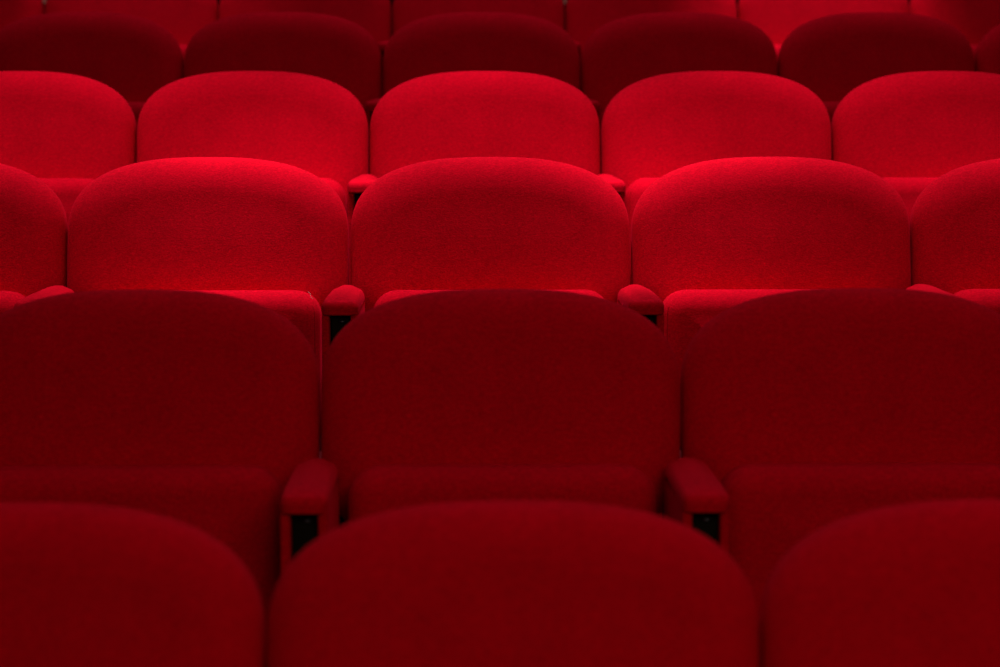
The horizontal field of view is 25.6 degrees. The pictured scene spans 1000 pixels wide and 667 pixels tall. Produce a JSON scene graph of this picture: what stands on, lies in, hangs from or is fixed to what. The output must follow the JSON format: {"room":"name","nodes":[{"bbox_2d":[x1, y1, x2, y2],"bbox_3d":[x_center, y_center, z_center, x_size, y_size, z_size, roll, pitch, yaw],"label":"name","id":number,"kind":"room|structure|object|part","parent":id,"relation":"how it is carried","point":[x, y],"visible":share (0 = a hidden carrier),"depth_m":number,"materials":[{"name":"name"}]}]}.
{"room":"theater auditorium","nodes":[
{"label":"theater auditorium","id":0,"kind":"room"},
{"bbox_2d":[44,0,910,36],"bbox_3d":[-0.165,-1.941,9.129,8.400,4.800,0.200,0,7,-1],"label":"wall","id":1,"kind":"structure","parent":0,"point":[218,1],"depth_m":9.11,"materials":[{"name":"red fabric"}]},
{"bbox_2d":[320,436,680,516],"bbox_3d":[-0.067,0.540,3.896,8.400,1.163,10.800,0,7,-1],"label":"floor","id":2,"kind":"structure","parent":0,"point":[320,436],"depth_m":5.16,"materials":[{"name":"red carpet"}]},
{"bbox_2d":[0,0,44,29],"bbox_3d":[-1.733,-0.699,6.843,0.581,0.888,0.448,0,7,-1],"label":"seat","id":3,"kind":"object","parent":2,"relation":"on","point":[11,11],"visible":0.12,"depth_m":6.92,"materials":[{"name":"red fabric"}]},
{"bbox_2d":[0,163,67,313],"bbox_3d":[-1.134,0.119,4.165,0.581,0.888,0.448,0,7,-1],"label":"seat","id":4,"kind":"object","parent":2,"relation":"on","point":[33,219],"visible":0.51,"depth_m":4.24,"materials":[{"name":"red fabric"}]},
{"bbox_2d":[0,291,24,313],"bbox_3d":[-1.117,0.070,4.180,0.452,0.304,0.141,0,7,-1],"label":"seat cushion","id":5,"kind":"object","parent":4,"relation":"on","point":[8,299],"depth_m":4.14,"materials":[{"name":"red fabric"}]},
{"bbox_2d":[0,71,136,223],"bbox_3d":[-1.150,-0.158,5.079,0.581,0.888,0.448,0,7,-1],"label":"seat","id":6,"kind":"object","parent":2,"relation":"on","point":[67,131],"visible":0.48,"depth_m":5.15,"materials":[{"name":"red fabric"}]},
{"bbox_2d":[38,178,92,223],"bbox_3d":[-1.133,-0.208,5.093,0.452,0.304,0.141,0,7,-1],"label":"seat cushion","id":7,"kind":"object","parent":6,"relation":"on","point":[67,190],"depth_m":5.04,"materials":[{"name":"red fabric"}]},
{"bbox_2d":[0,12,183,162],"bbox_3d":[-1.166,-0.427,5.963,0.581,0.888,0.448,0,7,-1],"label":"seat","id":8,"kind":"object","parent":2,"relation":"on","point":[136,57],"visible":0.34,"depth_m":6.04,"materials":[{"name":"red fabric"}]},
{"bbox_3d":[-1.151,-0.679,6.079,0.546,0.416,0.158,0,7,-1],"label":"backrest","id":9,"kind":"part","parent":8,"relation":"part of","materials":[{"name":"red fabric"}]},
{"bbox_2d":[127,102,144,162],"bbox_3d":[-1.149,-0.477,5.978,0.452,0.304,0.141,0,7,-1],"label":"seat cushion","id":10,"kind":"object","parent":8,"relation":"on","point":[136,107],"depth_m":5.93,"materials":[{"name":"red fabric"}]},
{"bbox_2d":[43,0,218,62],"bbox_3d":[-1.182,-0.700,6.852,0.581,0.888,0.448,0,7,-1],"label":"seat","id":11,"kind":"object","parent":2,"relation":"on","point":[182,19],"visible":0.12,"depth_m":6.92,"materials":[{"name":"red fabric"}]},
{"bbox_2d":[179,44,186,62],"bbox_3d":[-1.165,-0.749,6.867,0.452,0.304,0.141,0,7,-1],"label":"seat cushion","id":12,"kind":"object","parent":11,"relation":"on","point":[183,47],"depth_m":6.82,"materials":[{"name":"red fabric"}]},
{"bbox_2d":[0,502,264,666],"bbox_3d":[-0.550,0.651,2.314,0.581,0.888,0.448,0,7,-1],"label":"seat","id":13,"kind":"object","parent":2,"relation":"on","point":[82,585],"visible":1,"depth_m":2.39,"materials":[{"name":"red fabric"}]},
{"bbox_2d":[0,290,319,666],"bbox_3d":[-0.564,0.396,3.226,0.581,0.888,0.448,0,7,-1],"label":"seat","id":14,"kind":"object","parent":2,"relation":"on","point":[199,410],"visible":0.56,"depth_m":3.29,"materials":[{"name":"red fabric"}]},
{"bbox_2d":[0,465,283,666],"bbox_3d":[-0.546,0.347,3.240,0.452,0.304,0.141,0,7,-1],"label":"seat cushion","id":15,"kind":"object","parent":14,"relation":"on","point":[238,506],"depth_m":3.19,"materials":[{"name":"red fabric"}]},
{"bbox_3d":[-0.548,0.144,3.341,0.546,0.416,0.158,0,7,-1],"label":"backrest","id":16,"kind":"part","parent":14,"relation":"part of","materials":[{"name":"red fabric"}]},
{"bbox_2d":[14,157,348,435],"bbox_3d":[-0.584,0.118,4.175,0.581,0.888,0.448,0,7,-1],"label":"seat","id":17,"kind":"object","parent":2,"relation":"on","point":[272,235],"visible":0.5,"depth_m":4.25,"materials":[{"name":"red fabric"}]},
{"bbox_3d":[-0.840,-0.062,4.074,0.066,0.036,0.302,0,7,-1],"label":"armrest","id":18,"kind":"part","parent":17,"relation":"part of","materials":[{"name":"red fabric"}]},
{"bbox_3d":[-0.569,-0.134,4.290,0.546,0.416,0.158,0,7,-1],"label":"backrest","id":19,"kind":"part","parent":17,"relation":"part of","materials":[{"name":"red fabric"}]},
{"bbox_2d":[185,290,321,435],"bbox_3d":[-0.567,0.069,4.189,0.452,0.304,0.141,0,7,-1],"label":"seat cushion","id":20,"kind":"object","parent":17,"relation":"on","point":[303,308],"depth_m":4.15,"materials":[{"name":"red fabric"}]},
{"bbox_2d":[137,71,368,217],"bbox_3d":[-0.600,-0.160,5.088,0.581,0.888,0.448,0,7,-1],"label":"seat","id":21,"kind":"object","parent":2,"relation":"on","point":[315,125],"visible":0.28,"depth_m":5.16,"materials":[{"name":"red fabric"}]},
{"bbox_2d":[321,178,346,213],"bbox_3d":[-0.583,-0.209,5.103,0.452,0.304,0.141,0,7,-1],"label":"seat cushion","id":22,"kind":"object","parent":21,"relation":"on","point":[339,185],"depth_m":5.08,"materials":[{"name":"red fabric"}]},
{"bbox_2d":[184,12,381,110],"bbox_3d":[-0.617,-0.428,5.973,0.581,0.888,0.448,0,7,-1],"label":"seat","id":23,"kind":"object","parent":2,"relation":"on","point":[338,50],"visible":0.17,"depth_m":6.05,"materials":[{"name":"red fabric"}]},
{"bbox_2d":[219,0,390,44],"bbox_3d":[-0.633,-0.701,6.862,0.581,0.888,0.448,0,7,-1],"label":"seat","id":24,"kind":"object","parent":2,"relation":"on","point":[374,16],"visible":0.1,"depth_m":6.93,"materials":[{"name":"red fabric"}]},
{"bbox_2d":[378,0,563,96],"bbox_3d":[-0.083,-0.702,6.872,0.581,0.888,0.448,0,7,-1],"label":"seat","id":25,"kind":"object","parent":2,"relation":"on","point":[405,12],"visible":0.16,"depth_m":6.94,"materials":[{"name":"red fabric"}]},
{"bbox_3d":[-0.365,-0.561,6.809,0.014,0.624,0.280,0,7,-1],"label":"panel","id":26,"kind":"part","parent":25,"relation":"part of","materials":[{"name":"red fabric"}]},
{"bbox_3d":[-0.339,-0.882,6.771,0.066,0.036,0.302,0,7,-1],"label":"armrest","id":27,"kind":"part","parent":25,"relation":"part of","materials":[{"name":"red fabric"}]},
{"bbox_3d":[-0.068,-0.954,6.987,0.546,0.416,0.158,0,7,-1],"label":"backrest","id":28,"kind":"part","parent":25,"relation":"part of","materials":[{"name":"red fabric"}]},
{"bbox_2d":[365,12,579,173],"bbox_3d":[-0.066,-0.430,5.983,0.581,0.888,0.448,0,7,-1],"label":"seat","id":29,"kind":"object","parent":2,"relation":"on","point":[461,41],"visible":0.34,"depth_m":6.06,"materials":[{"name":"red fabric"}]},
{"bbox_3d":[-0.348,-0.289,5.920,0.014,0.624,0.280,0,7,-1],"label":"panel","id":30,"kind":"part","parent":29,"relation":"part of","materials":[{"name":"red fabric"}]},
{"bbox_3d":[-0.322,-0.610,5.882,0.066,0.036,0.302,0,7,-1],"label":"armrest","id":31,"kind":"part","parent":29,"relation":"part of","materials":[{"name":"red fabric"}]},
{"bbox_3d":[-0.051,-0.682,6.098,0.546,0.416,0.158,0,7,-1],"label":"backrest","id":32,"kind":"part","parent":29,"relation":"part of","materials":[{"name":"red fabric"}]},
{"bbox_2d":[348,71,599,284],"bbox_3d":[-0.050,-0.161,5.098,0.581,0.888,0.448,0,7,-1],"label":"seat","id":33,"kind":"object","parent":2,"relation":"on","point":[457,114],"visible":0.36,"depth_m":5.17,"materials":[{"name":"red fabric"}]},
{"bbox_3d":[-0.332,-0.020,5.036,0.014,0.624,0.280,0,7,-1],"label":"panel","id":34,"kind":"part","parent":33,"relation":"part of","materials":[{"name":"red fabric"}]},
{"bbox_3d":[-0.307,-0.017,5.041,0.034,0.616,0.252,0,7,-1],"label":"frame","id":35,"kind":"part","parent":33,"relation":"part of","materials":[{"name":"black paint"}]},
{"bbox_3d":[-0.307,-0.341,4.997,0.066,0.036,0.302,0,7,-1],"label":"armrest","id":36,"kind":"part","parent":33,"relation":"part of","materials":[{"name":"red fabric"}]},
{"bbox_3d":[-0.035,-0.413,5.214,0.546,0.416,0.158,0,7,-1],"label":"backrest","id":37,"kind":"part","parent":33,"relation":"part of","materials":[{"name":"red fabric"}]},
{"bbox_2d":[322,157,629,526],"bbox_3d":[-0.034,0.117,4.184,0.581,0.888,0.448,0,7,-1],"label":"seat","id":38,"kind":"object","parent":2,"relation":"on","point":[461,223],"visible":0.45,"depth_m":4.25,"materials":[{"name":"red fabric"}]},
{"bbox_3d":[-0.315,0.258,4.122,0.014,0.624,0.280,0,7,-1],"label":"panel","id":39,"kind":"part","parent":38,"relation":"part of","materials":[{"name":"red fabric"}]},
{"bbox_3d":[-0.290,0.261,4.127,0.034,0.616,0.252,0,7,-1],"label":"frame","id":40,"kind":"part","parent":38,"relation":"part of","materials":[{"name":"black paint"}]},
{"bbox_3d":[-0.290,-0.064,4.084,0.066,0.036,0.302,0,7,-1],"label":"armrest","id":41,"kind":"part","parent":38,"relation":"part of","materials":[{"name":"red fabric"}]},
{"bbox_3d":[-0.264,0.258,4.123,0.014,0.624,0.280,0,7,-1],"label":"panel","id":42,"kind":"part","parent":38,"relation":"part of","materials":[{"name":"red fabric"}]},
{"bbox_2d":[374,290,603,306],"bbox_3d":[-0.016,0.068,4.199,0.452,0.304,0.141,0,7,-1],"label":"seat cushion","id":43,"kind":"object","parent":38,"relation":"on","point":[380,296],"depth_m":4.16,"materials":[{"name":"red fabric"}]},
{"bbox_3d":[-0.018,-0.135,4.300,0.546,0.416,0.158,0,7,-1],"label":"backrest","id":44,"kind":"part","parent":38,"relation":"part of","materials":[{"name":"red fabric"}]},
{"bbox_2d":[280,289,679,574],"bbox_3d":[-0.014,0.395,3.236,0.581,0.888,0.448,0,7,-1],"label":"seat","id":45,"kind":"object","parent":2,"relation":"on","point":[466,395],"visible":0.68,"depth_m":3.30,"materials":[{"name":"red fabric"}]},
{"bbox_3d":[-0.296,0.535,3.173,0.014,0.624,0.280,0,7,-1],"label":"panel","id":46,"kind":"part","parent":45,"relation":"part of","materials":[{"name":"red fabric"}]},
{"bbox_3d":[-0.270,0.539,3.178,0.034,0.616,0.252,0,7,-1],"label":"frame","id":47,"kind":"part","parent":45,"relation":"part of","materials":[{"name":"black paint"}]},
{"bbox_3d":[-0.270,0.214,3.135,0.066,0.036,0.302,0,7,-1],"label":"armrest","id":48,"kind":"part","parent":45,"relation":"part of","materials":[{"name":"red fabric"}]},
{"bbox_3d":[-0.244,0.535,3.174,0.014,0.624,0.280,0,7,-1],"label":"panel","id":49,"kind":"part","parent":45,"relation":"part of","materials":[{"name":"red fabric"}]},
{"bbox_2d":[348,464,655,522],"bbox_3d":[0.003,0.345,3.250,0.452,0.304,0.141,0,7,-1],"label":"seat cushion","id":50,"kind":"object","parent":45,"relation":"on","point":[373,489],"depth_m":3.20,"materials":[{"name":"red fabric"}]},
{"bbox_2d":[267,501,758,666],"bbox_3d":[0.000,0.650,2.324,0.581,0.888,0.448,0,7,-1],"label":"seat","id":51,"kind":"object","parent":2,"relation":"on","point":[471,583],"visible":1,"depth_m":2.40,"materials":[{"name":"red fabric"}]},
{"bbox_2d":[564,0,736,90],"bbox_3d":[0.467,-0.703,6.881,0.581,0.888,0.448,0,7,-1],"label":"seat","id":52,"kind":"object","parent":2,"relation":"on","point":[583,18],"visible":0.1,"depth_m":6.95,"materials":[{"name":"red fabric"}]},
{"bbox_3d":[0.211,-0.884,6.781,0.066,0.036,0.302,0,7,-1],"label":"armrest","id":53,"kind":"part","parent":52,"relation":"part of","materials":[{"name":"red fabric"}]},
{"bbox_3d":[0.237,-0.563,6.820,0.014,0.624,0.280,0,7,-1],"label":"panel","id":54,"kind":"part","parent":52,"relation":"part of","materials":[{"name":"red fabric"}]},
{"bbox_3d":[0.482,-0.955,6.997,0.546,0.416,0.158,0,7,-1],"label":"backrest","id":55,"kind":"part","parent":52,"relation":"part of","materials":[{"name":"red fabric"}]},
{"bbox_2d":[581,12,777,173],"bbox_3d":[0.484,-0.431,5.992,0.581,0.888,0.448,0,7,-1],"label":"seat","id":56,"kind":"object","parent":2,"relation":"on","point":[623,52],"visible":0.28,"depth_m":6.07,"materials":[{"name":"red fabric"}]},
{"bbox_3d":[0.228,-0.611,5.891,0.066,0.036,0.302,0,7,-1],"label":"armrest","id":57,"kind":"part","parent":56,"relation":"part of","materials":[{"name":"red fabric"}]},
{"bbox_2d":[600,107,606,173],"bbox_3d":[0.501,-0.480,6.007,0.452,0.304,0.141,0,7,-1],"label":"seat cushion","id":58,"kind":"object","parent":56,"relation":"on","point":[602,109],"depth_m":6.01,"materials":[{"name":"red fabric"}]},
{"bbox_3d":[0.499,-0.683,6.108,0.546,0.416,0.158,0,7,-1],"label":"backrest","id":59,"kind":"part","parent":56,"relation":"part of","materials":[{"name":"red fabric"}]},
{"bbox_2d":[598,71,831,284],"bbox_3d":[0.499,-0.162,5.108,0.581,0.888,0.448,0,7,-1],"label":"seat","id":60,"kind":"object","parent":2,"relation":"on","point":[654,127],"visible":0.38,"depth_m":5.18,"materials":[{"name":"red fabric"}]},
{"bbox_3d":[0.243,-0.342,5.007,0.066,0.036,0.302,0,7,-1],"label":"armrest","id":61,"kind":"part","parent":60,"relation":"part of","materials":[{"name":"red fabric"}]},
{"bbox_3d":[0.269,-0.021,5.046,0.014,0.624,0.280,0,7,-1],"label":"panel","id":62,"kind":"part","parent":60,"relation":"part of","materials":[{"name":"red fabric"}]},
{"bbox_2d":[625,178,658,284],"bbox_3d":[0.516,-0.211,5.122,0.452,0.304,0.141,0,7,-1],"label":"seat cushion","id":63,"kind":"object","parent":60,"relation":"on","point":[635,187],"depth_m":5.08,"materials":[{"name":"red fabric"}]},
{"bbox_3d":[0.514,-0.414,5.223,0.546,0.416,0.158,0,7,-1],"label":"backrest","id":64,"kind":"part","parent":60,"relation":"part of","materials":[{"name":"red fabric"}]},
{"bbox_2d":[617,157,910,515],"bbox_3d":[0.516,0.116,4.194,0.581,0.888,0.448,0,7,-1],"label":"seat","id":65,"kind":"object","parent":2,"relation":"on","point":[709,238],"visible":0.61,"depth_m":4.26,"materials":[{"name":"red fabric"}]},
{"bbox_3d":[0.260,-0.065,4.093,0.066,0.036,0.302,0,7,-1],"label":"armrest","id":66,"kind":"part","parent":65,"relation":"part of","materials":[{"name":"red fabric"}]},
{"bbox_3d":[0.260,0.260,4.137,0.034,0.616,0.252,0,7,-1],"label":"frame","id":67,"kind":"part","parent":65,"relation":"part of","materials":[{"name":"black paint"}]},
{"bbox_3d":[0.286,0.256,4.133,0.014,0.624,0.280,0,7,-1],"label":"panel","id":68,"kind":"part","parent":65,"relation":"part of","materials":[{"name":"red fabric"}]},
{"bbox_2d":[663,289,811,446],"bbox_3d":[0.534,0.066,4.209,0.452,0.304,0.141,0,7,-1],"label":"seat cushion","id":69,"kind":"object","parent":65,"relation":"on","point":[686,311],"depth_m":4.15,"materials":[{"name":"red fabric"}]},
{"bbox_3d":[0.531,-0.136,4.310,0.546,0.416,0.158,0,7,-1],"label":"backrest","id":70,"kind":"part","parent":65,"relation":"part of","materials":[{"name":"red fabric"}]},
{"bbox_2d":[738,0,908,65],"bbox_3d":[1.018,-0.705,6.891,0.581,0.888,0.448,0,7,-1],"label":"seat","id":71,"kind":"object","parent":2,"relation":"on","point":[777,19],"visible":0.12,"depth_m":6.96,"materials":[{"name":"red fabric"}]},
{"bbox_2d":[774,45,781,65],"bbox_3d":[1.035,-0.754,6.905,0.452,0.304,0.141,0,7,-1],"label":"seat cushion","id":72,"kind":"object","parent":71,"relation":"on","point":[777,47],"depth_m":6.85,"materials":[{"name":"red fabric"}]},
{"bbox_3d":[1.032,-0.957,7.006,0.546,0.416,0.158,0,7,-1],"label":"backrest","id":73,"kind":"part","parent":71,"relation":"part of","materials":[{"name":"red fabric"}]},
{"bbox_2d":[664,288,999,637],"bbox_3d":[0.536,0.394,3.245,0.581,0.888,0.448,0,7,-1],"label":"seat","id":74,"kind":"object","parent":2,"relation":"on","point":[803,412],"visible":0.73,"depth_m":3.31,"materials":[{"name":"red fabric"}]},
{"bbox_3d":[0.254,0.534,3.183,0.014,0.624,0.280,0,7,-1],"label":"panel","id":75,"kind":"part","parent":74,"relation":"part of","materials":[{"name":"red fabric"}]},
{"bbox_3d":[0.280,0.213,3.145,0.066,0.036,0.302,0,7,-1],"label":"armrest","id":76,"kind":"part","parent":74,"relation":"part of","materials":[{"name":"red fabric"}]},
{"bbox_3d":[0.280,0.538,3.188,0.034,0.616,0.252,0,7,-1],"label":"frame","id":77,"kind":"part","parent":74,"relation":"part of","materials":[{"name":"black paint"}]},
{"bbox_3d":[0.306,0.534,3.184,0.014,0.624,0.280,0,7,-1],"label":"panel","id":78,"kind":"part","parent":74,"relation":"part of","materials":[{"name":"red fabric"}]},
{"bbox_3d":[0.551,0.142,3.361,0.546,0.416,0.158,0,7,-1],"label":"backrest","id":79,"kind":"part","parent":74,"relation":"part of","materials":[{"name":"red fabric"}]},
{"bbox_2d":[721,462,999,637],"bbox_3d":[0.553,0.344,3.260,0.452,0.304,0.141,0,7,-1],"label":"seat cushion","id":80,"kind":"object","parent":74,"relation":"on","point":[774,506],"depth_m":3.20,"materials":[{"name":"red fabric"}]},
{"bbox_2d":[778,12,974,123],"bbox_3d":[1.033,-0.432,6.002,0.581,0.888,0.448,0,7,-1],"label":"seat","id":81,"kind":"object","parent":2,"relation":"on","point":[831,56],"visible":0.25,"depth_m":6.08,"materials":[{"name":"red fabric"}]},
{"bbox_2d":[823,102,839,123],"bbox_3d":[1.050,-0.481,6.016,0.452,0.304,0.141,0,7,-1],"label":"seat cushion","id":82,"kind":"object","parent":81,"relation":"on","point":[831,107],"depth_m":5.96,"materials":[{"name":"red fabric"}]},
{"bbox_2d":[759,499,999,666],"bbox_3d":[0.549,0.649,2.334,0.581,0.888,0.448,0,7,-1],"label":"seat","id":83,"kind":"object","parent":2,"relation":"on","point":[912,584],"visible":1,"depth_m":2.41,"materials":[{"name":"red fabric"}]},
{"bbox_2d":[831,71,999,221],"bbox_3d":[1.049,-0.163,5.117,0.581,0.888,0.448,0,7,-1],"label":"seat","id":84,"kind":"object","parent":2,"relation":"on","point":[909,130],"visible":0.2,"depth_m":5.19,"materials":[{"name":"red fabric"}]},
{"bbox_2d":[881,177,937,221],"bbox_3d":[1.066,-0.212,5.132,0.452,0.304,0.141,0,7,-1],"label":"seat cushion","id":85,"kind":"object","parent":84,"relation":"on","point":[909,189],"depth_m":5.08,"materials":[{"name":"red fabric"}]},
{"bbox_2d":[907,159,999,313],"bbox_3d":[1.066,0.115,4.204,0.581,0.888,0.448,0,7,-1],"label":"seat","id":86,"kind":"object","parent":2,"relation":"on","point":[954,223],"visible":0.4,"depth_m":4.27,"materials":[{"name":"red fabric"}]},
{"bbox_3d":[0.810,-0.066,4.103,0.066,0.036,0.302,0,7,-1],"label":"armrest","id":87,"kind":"part","parent":86,"relation":"part of","materials":[{"name":"red fabric"}]},
{"bbox_2d":[954,289,999,313],"bbox_3d":[1.083,0.065,4.218,0.452,0.304,0.141,0,7,-1],"label":"seat cushion","id":88,"kind":"object","parent":86,"relation":"on","point":[989,298],"depth_m":4.17,"materials":[{"name":"red fabric"}]},
{"bbox_2d":[909,0,999,56],"bbox_3d":[1.567,-0.706,6.901,0.581,0.888,0.448,0,7,-1],"label":"seat","id":89,"kind":"object","parent":2,"relation":"on","point":[974,19],"visible":0.06,"depth_m":6.97,"materials":[{"name":"red fabric"}]},
{"bbox_2d":[971,45,977,56],"bbox_3d":[1.584,-0.755,6.915,0.452,0.304,0.141,0,7,-1],"label":"seat cushion","id":90,"kind":"object","parent":89,"relation":"on","point":[974,47],"depth_m":6.87,"materials":[{"name":"red fabric"}]},
{"bbox_2d":[974,24,999,73],"bbox_3d":[1.583,-0.433,6.012,0.581,0.888,0.448,0,7,-1],"label":"seat","id":91,"kind":"object","parent":2,"relation":"on","point":[987,54],"visible":0.07,"depth_m":6.10,"materials":[{"name":"red fabric"}]}
]}

